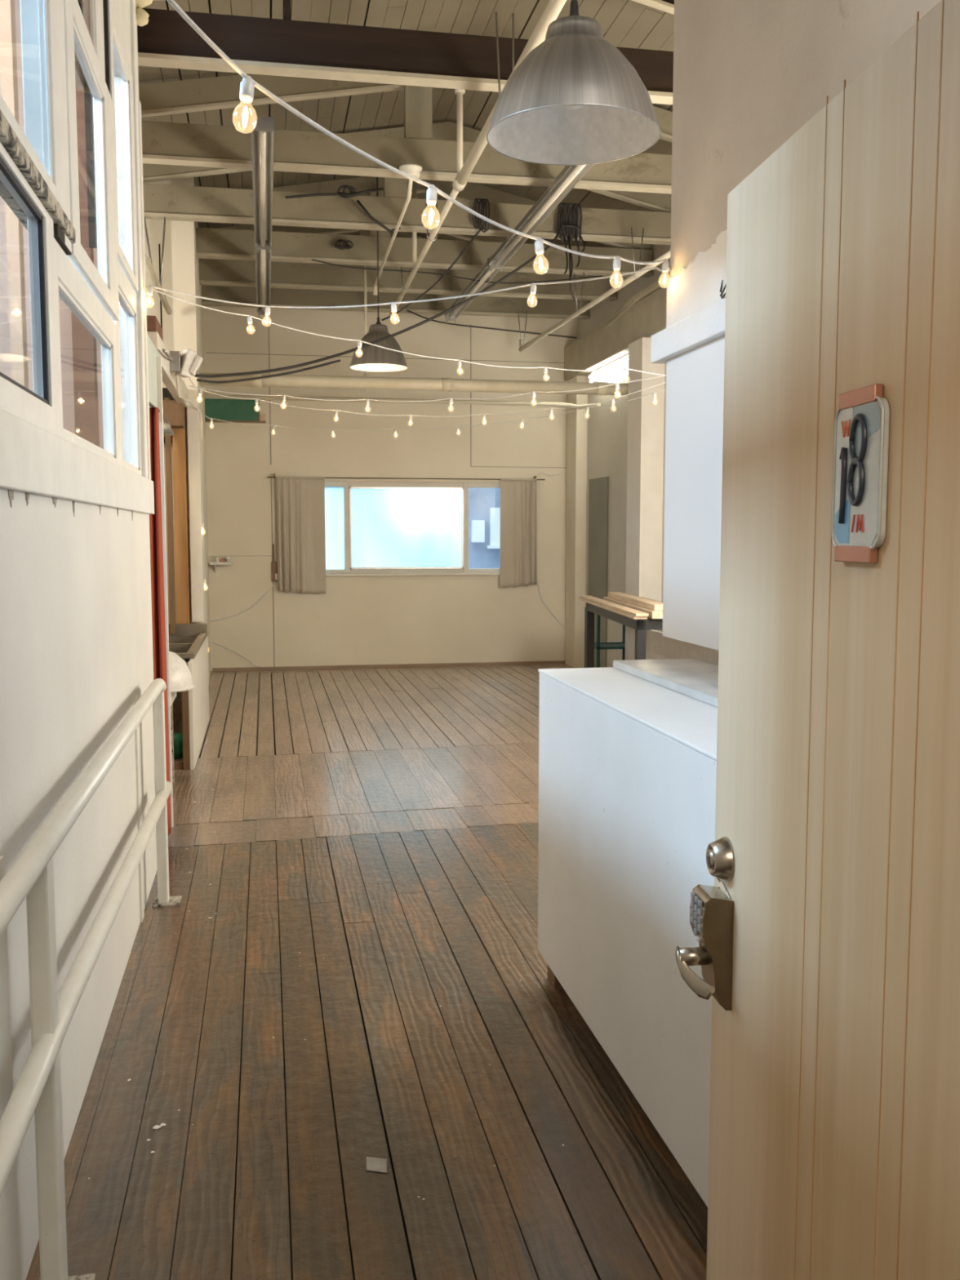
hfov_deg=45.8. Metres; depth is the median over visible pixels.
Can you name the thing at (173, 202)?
roof truss
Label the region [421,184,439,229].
bulb
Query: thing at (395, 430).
string lights
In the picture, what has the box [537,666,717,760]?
countertop
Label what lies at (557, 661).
baseboard
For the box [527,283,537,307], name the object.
bulb
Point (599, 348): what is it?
header beam
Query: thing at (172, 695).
post
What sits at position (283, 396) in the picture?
bulb
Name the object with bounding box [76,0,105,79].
window
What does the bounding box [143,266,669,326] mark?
string lights
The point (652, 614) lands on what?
plank
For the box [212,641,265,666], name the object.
extension cord
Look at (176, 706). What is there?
wall
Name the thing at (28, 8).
trim
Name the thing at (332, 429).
string lights
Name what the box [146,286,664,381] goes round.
string lights
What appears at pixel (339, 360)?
power cable
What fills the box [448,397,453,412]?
bulb
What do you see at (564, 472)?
wire
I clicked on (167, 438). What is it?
trim
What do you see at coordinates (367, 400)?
bulb
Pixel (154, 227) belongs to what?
wall
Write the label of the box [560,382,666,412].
string lights
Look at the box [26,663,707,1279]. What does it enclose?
floor
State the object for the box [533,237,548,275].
bulb
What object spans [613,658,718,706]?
countertop
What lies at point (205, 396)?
pipe
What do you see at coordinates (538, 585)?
extension cord
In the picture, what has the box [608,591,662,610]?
plank
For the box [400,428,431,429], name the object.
string lights
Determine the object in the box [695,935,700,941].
light
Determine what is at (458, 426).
string lights
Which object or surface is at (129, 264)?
window
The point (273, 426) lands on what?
string lights
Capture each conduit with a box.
[373,164,422,295]
[517,227,670,351]
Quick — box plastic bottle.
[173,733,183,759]
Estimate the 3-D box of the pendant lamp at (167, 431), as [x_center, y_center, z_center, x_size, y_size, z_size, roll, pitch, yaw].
[-2.513,-2.622,8.478,0.400,2.150,0.398,-1,5,-11]
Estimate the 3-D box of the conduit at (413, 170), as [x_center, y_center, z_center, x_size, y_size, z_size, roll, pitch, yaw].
[-0.720,-3.121,8.886,0.150,0.228,3.015,-1,5,-11]
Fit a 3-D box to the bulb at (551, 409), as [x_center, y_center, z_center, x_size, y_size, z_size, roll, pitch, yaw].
[0.600,-1.886,9.487,0.044,0.102,0.044,-1,5,-11]
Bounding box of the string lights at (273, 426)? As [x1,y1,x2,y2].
[271,424,298,435]
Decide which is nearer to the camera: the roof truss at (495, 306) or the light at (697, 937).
the light at (697, 937)
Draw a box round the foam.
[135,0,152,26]
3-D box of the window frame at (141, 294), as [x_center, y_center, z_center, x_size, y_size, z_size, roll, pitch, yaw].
[-1.532,-1.796,4.939,0.132,2.180,0.140,-1,5,-11]
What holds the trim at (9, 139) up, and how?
attached to the wall
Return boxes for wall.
[0,0,103,448]
[0,488,156,1279]
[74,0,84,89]
[142,180,173,387]
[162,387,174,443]
[164,443,182,715]
[169,177,210,681]
[202,306,577,671]
[577,244,671,667]
[664,0,941,659]
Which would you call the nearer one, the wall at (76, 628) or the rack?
the wall at (76, 628)
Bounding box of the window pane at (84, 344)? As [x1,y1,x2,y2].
[71,76,99,447]
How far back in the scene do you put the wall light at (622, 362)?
11.69 m
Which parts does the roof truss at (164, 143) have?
king post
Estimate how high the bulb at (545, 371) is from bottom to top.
0.102 m
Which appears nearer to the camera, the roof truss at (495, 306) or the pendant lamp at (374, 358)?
the pendant lamp at (374, 358)
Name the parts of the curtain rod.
rod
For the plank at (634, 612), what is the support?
on the plank at (620, 612)
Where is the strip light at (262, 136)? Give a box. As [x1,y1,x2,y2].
[250,115,274,317]
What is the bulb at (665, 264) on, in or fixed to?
attached to the string lights at (247, 84)
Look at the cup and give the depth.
12.56 m
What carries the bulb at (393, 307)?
attached to the string lights at (533, 287)
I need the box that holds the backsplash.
[649,630,718,666]
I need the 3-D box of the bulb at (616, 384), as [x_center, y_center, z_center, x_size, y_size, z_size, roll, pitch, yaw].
[0.913,-1.654,7.541,0.044,0.102,0.044,-1,5,-11]
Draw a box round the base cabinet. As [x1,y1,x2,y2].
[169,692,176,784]
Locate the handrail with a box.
[0,678,182,1279]
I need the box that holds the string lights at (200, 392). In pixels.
[188,377,386,422]
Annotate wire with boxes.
[536,471,564,478]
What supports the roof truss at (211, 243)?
attached to the ceiling
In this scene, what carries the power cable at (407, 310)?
hanging from the roof truss at (495, 306)
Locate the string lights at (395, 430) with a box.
[372,427,397,435]
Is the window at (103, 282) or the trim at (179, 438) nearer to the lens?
the window at (103, 282)
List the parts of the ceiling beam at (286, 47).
king post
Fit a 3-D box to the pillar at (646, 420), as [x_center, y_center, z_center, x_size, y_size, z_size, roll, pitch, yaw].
[1.536,-1.110,10.633,0.220,3.300,0.400,-1,5,-11]
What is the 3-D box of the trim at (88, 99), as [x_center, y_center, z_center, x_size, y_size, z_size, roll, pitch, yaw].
[-1.381,-2.118,4.089,0.088,1.380,0.016,-1,5,-11]
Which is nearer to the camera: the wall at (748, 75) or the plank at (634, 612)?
the wall at (748, 75)
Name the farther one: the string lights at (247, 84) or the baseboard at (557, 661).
the baseboard at (557, 661)
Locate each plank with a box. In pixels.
[577,597,647,619]
[580,595,648,616]
[603,596,662,618]
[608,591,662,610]
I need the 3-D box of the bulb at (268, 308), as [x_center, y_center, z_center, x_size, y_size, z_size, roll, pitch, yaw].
[-1.030,-1.564,5.492,0.044,0.101,0.044,-1,5,-11]
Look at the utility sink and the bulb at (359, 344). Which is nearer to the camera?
the bulb at (359, 344)
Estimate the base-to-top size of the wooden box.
0.084 m
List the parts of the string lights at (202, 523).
cord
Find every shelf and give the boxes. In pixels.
[208,561,232,573]
[594,643,625,646]
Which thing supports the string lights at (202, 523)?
hanging from the wall at (188, 318)
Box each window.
[0,0,66,214]
[0,142,60,436]
[53,238,120,465]
[63,0,119,320]
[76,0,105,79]
[107,0,138,291]
[113,260,141,475]
[324,480,500,576]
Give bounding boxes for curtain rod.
[266,473,545,479]
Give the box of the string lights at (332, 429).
[329,427,355,436]
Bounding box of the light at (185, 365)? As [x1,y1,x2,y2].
[162,348,203,439]
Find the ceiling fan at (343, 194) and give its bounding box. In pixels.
[284,184,400,232]
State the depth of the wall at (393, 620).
12.91 m
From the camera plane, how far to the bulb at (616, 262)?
3.75 m
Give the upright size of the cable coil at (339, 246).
0.086 m
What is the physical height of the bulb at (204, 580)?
0.101 m
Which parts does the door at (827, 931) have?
lever stem, lever handle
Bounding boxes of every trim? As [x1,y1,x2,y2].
[0,109,75,243]
[0,408,154,514]
[19,0,71,253]
[53,223,71,255]
[81,0,110,248]
[111,0,131,75]
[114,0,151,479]
[156,356,173,827]
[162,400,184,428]
[164,397,175,634]
[172,406,190,623]
[564,375,587,667]
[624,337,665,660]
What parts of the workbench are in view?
leg, rail, leg, rail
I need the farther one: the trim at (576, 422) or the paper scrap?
the trim at (576, 422)
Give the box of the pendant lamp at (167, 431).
[163,413,173,436]
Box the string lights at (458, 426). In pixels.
[435,425,475,435]
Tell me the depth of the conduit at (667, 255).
10.11 m
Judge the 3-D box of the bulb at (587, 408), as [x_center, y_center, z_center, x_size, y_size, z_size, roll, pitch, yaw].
[0.930,-1.971,9.863,0.044,0.102,0.044,-1,5,-11]
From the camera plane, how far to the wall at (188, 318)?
9.28 m
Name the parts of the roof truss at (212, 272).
king post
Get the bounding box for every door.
[587,476,608,667]
[675,0,959,1279]
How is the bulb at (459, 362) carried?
attached to the string lights at (249, 317)
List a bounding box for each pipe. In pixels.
[199,265,627,395]
[203,394,600,408]
[388,0,566,319]
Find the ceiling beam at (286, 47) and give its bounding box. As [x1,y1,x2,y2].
[136,0,674,104]
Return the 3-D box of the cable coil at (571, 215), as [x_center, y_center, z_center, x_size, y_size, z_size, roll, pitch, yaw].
[0.730,-3.124,9.156,0.233,0.770,0.065,-1,5,-11]
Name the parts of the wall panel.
rail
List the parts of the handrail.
post, plate, rail, rail, post, plate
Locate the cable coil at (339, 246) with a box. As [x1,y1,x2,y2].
[334,239,353,249]
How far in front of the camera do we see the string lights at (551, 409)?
9.79 m
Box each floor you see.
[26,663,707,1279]
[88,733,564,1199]
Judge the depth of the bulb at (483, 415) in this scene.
9.91 m
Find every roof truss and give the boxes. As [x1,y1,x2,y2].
[138,73,672,194]
[142,121,671,244]
[195,176,653,277]
[199,224,617,301]
[201,231,588,319]
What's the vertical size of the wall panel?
1.092 m
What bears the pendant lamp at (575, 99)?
hanging from the ceiling
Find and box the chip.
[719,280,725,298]
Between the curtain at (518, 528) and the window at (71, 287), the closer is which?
the window at (71, 287)
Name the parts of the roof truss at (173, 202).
king post, cable coil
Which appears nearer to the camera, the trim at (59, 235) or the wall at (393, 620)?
the trim at (59, 235)
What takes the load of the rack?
on the floor at (429, 924)
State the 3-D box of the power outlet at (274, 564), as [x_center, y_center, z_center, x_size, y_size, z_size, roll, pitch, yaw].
[-2.302,-0.869,12.746,0.057,0.410,0.045,-1,5,-11]
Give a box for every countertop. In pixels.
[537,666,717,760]
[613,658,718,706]
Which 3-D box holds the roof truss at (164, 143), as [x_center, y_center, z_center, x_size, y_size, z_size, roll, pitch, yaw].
[-1.315,-3.463,7.471,6.890,0.999,0.131,-1,5,-11]
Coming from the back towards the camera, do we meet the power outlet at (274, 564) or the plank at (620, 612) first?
the power outlet at (274, 564)
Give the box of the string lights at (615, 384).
[189,374,666,413]
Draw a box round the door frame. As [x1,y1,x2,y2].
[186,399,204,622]
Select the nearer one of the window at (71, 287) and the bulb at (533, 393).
the window at (71, 287)
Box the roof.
[165,0,368,227]
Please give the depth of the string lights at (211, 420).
10.87 m
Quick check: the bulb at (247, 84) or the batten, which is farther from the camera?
the batten
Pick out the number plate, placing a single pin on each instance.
(861, 424)
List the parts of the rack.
leg, leg, rail, rail, leg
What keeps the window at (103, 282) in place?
in the wall
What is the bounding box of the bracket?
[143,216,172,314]
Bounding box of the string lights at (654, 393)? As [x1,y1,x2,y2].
[478,390,666,427]
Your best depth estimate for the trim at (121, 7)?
4.62 m
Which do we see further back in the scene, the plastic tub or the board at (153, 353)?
the plastic tub
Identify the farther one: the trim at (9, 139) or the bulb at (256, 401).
the bulb at (256, 401)
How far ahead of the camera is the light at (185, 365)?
7.54 m
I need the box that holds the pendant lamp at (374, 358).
[349,177,408,372]
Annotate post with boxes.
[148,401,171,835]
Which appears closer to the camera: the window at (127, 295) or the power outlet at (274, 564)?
the window at (127, 295)
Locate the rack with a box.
[584,607,625,667]
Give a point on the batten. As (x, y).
(654, 286)
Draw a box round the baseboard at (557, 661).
[212,660,564,671]
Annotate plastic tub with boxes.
[168,651,194,693]
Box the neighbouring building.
[468,488,500,568]
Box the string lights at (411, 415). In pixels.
[399,414,454,426]
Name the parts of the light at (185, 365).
arm, thin wire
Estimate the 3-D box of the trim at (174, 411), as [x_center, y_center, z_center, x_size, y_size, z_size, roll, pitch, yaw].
[-2.503,-1.796,9.047,0.280,0.200,0.200,-1,5,-11]
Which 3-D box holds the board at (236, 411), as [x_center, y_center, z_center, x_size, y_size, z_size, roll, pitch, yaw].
[-2.713,-2.534,12.524,0.695,0.275,0.024,-1,5,-11]
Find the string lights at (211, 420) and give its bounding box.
[201,410,262,428]
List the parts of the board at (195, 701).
sole plate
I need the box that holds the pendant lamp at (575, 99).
[486,0,661,165]
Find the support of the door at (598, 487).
in the wall at (607, 429)
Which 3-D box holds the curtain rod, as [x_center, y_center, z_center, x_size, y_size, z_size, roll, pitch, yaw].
[-0.808,-1.850,12.915,3.160,0.050,0.091,-1,5,-11]
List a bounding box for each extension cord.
[211,581,276,622]
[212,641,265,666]
[537,578,565,631]
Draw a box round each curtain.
[275,476,325,593]
[499,478,537,587]
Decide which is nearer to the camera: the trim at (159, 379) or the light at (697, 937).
the light at (697, 937)
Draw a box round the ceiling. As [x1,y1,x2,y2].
[136,0,674,248]
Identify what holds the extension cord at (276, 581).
hanging from the power outlet at (274, 564)
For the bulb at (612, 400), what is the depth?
8.83 m
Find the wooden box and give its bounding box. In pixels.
[146,315,162,340]
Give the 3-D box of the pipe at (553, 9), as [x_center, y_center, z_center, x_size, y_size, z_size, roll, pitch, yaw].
[-0.108,-3.297,7.184,0.104,0.805,9.501,-1,5,-10]
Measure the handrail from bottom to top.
0.955 m
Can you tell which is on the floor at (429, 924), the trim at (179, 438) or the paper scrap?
the paper scrap
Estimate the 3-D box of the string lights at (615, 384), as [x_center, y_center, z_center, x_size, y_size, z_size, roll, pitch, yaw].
[0.005,-1.712,7.768,3.948,0.176,1.061,2,6,20]
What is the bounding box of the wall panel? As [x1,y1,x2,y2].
[650,297,725,650]
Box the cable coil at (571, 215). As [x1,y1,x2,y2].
[556,202,585,301]
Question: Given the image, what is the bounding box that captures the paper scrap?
[366,1156,386,1173]
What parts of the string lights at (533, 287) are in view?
cord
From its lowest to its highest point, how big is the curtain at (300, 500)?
1.307 m
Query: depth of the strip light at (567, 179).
8.53 m
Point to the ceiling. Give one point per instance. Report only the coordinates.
(629, 24)
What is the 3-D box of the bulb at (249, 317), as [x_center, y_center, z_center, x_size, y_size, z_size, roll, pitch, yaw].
[-1.207,-1.660,5.987,0.044,0.101,0.045,-1,5,-11]
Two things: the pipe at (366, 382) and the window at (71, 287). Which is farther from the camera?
the pipe at (366, 382)
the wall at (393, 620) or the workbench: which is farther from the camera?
the wall at (393, 620)
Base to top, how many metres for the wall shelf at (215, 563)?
0.125 m
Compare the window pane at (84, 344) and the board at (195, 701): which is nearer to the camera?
the window pane at (84, 344)
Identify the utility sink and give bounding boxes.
[168,623,207,702]
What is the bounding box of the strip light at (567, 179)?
[444,164,594,323]
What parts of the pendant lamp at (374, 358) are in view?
cord, lamp shade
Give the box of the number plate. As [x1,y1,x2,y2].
[831,383,889,563]
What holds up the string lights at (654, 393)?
hanging from the wall at (393, 620)
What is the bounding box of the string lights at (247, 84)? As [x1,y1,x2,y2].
[166,0,671,288]
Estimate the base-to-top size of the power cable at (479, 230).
0.624 m
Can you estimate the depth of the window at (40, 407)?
2.83 m
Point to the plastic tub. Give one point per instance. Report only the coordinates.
(180, 677)
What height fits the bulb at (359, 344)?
0.102 m
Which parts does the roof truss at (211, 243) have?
king post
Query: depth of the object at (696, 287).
3.87 m
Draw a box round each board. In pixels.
[146,333,160,407]
[173,636,208,769]
[204,398,266,422]
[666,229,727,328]
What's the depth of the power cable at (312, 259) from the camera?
10.24 m
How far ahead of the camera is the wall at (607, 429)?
11.90 m
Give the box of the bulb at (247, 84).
[232,75,257,133]
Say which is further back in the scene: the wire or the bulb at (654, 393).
the wire
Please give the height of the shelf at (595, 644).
0.008 m
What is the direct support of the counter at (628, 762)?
on the floor at (429, 924)
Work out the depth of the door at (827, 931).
1.31 m
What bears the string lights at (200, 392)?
hanging from the wall at (393, 620)
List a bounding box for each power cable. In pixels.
[194,217,565,377]
[196,359,340,383]
[311,258,602,284]
[381,229,480,320]
[407,310,577,338]
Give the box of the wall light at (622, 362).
[588,354,628,382]
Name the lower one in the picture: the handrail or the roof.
the handrail
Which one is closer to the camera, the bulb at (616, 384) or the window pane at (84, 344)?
the window pane at (84, 344)
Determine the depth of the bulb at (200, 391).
8.24 m
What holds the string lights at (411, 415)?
hanging from the wall at (393, 620)
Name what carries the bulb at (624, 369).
attached to the string lights at (249, 317)
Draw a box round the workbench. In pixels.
[585,602,662,667]
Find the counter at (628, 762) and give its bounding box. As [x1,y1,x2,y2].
[537,666,717,1207]
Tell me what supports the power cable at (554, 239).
hanging from the roof truss at (173, 202)
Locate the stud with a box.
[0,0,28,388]
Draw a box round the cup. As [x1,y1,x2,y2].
[225,555,231,561]
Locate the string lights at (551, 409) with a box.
[457,407,554,425]
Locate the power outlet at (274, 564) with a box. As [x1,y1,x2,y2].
[271,543,277,581]
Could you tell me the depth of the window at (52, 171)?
2.89 m
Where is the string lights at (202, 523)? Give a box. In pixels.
[201,462,208,644]
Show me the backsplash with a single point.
(660, 645)
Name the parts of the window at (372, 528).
frosted pane, sliding sash, sill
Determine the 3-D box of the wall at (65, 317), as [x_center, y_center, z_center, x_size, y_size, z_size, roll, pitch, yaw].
[-3.186,-1.421,5.346,2.960,4.900,0.100,-1,5,-11]
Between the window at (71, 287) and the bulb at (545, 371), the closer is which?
the window at (71, 287)
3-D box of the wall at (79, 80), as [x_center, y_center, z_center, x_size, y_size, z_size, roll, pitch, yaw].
[-1.337,-2.344,3.545,0.020,0.830,1.020,-1,5,-11]
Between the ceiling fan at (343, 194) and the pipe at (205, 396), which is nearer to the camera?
the ceiling fan at (343, 194)
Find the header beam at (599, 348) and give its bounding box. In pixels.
[564,284,666,380]
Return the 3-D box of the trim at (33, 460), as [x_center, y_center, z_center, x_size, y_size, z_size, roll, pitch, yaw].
[-1.143,-0.443,2.992,0.152,0.148,4.360,-1,5,-11]
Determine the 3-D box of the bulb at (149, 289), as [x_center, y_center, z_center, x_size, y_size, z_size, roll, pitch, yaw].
[-1.452,-1.508,4.992,0.044,0.101,0.044,-1,5,-11]
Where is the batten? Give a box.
[604,272,670,329]
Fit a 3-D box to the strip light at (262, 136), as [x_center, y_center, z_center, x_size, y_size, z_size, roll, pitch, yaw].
[-1.726,-3.132,9.055,0.132,0.118,5.430,-1,5,-11]

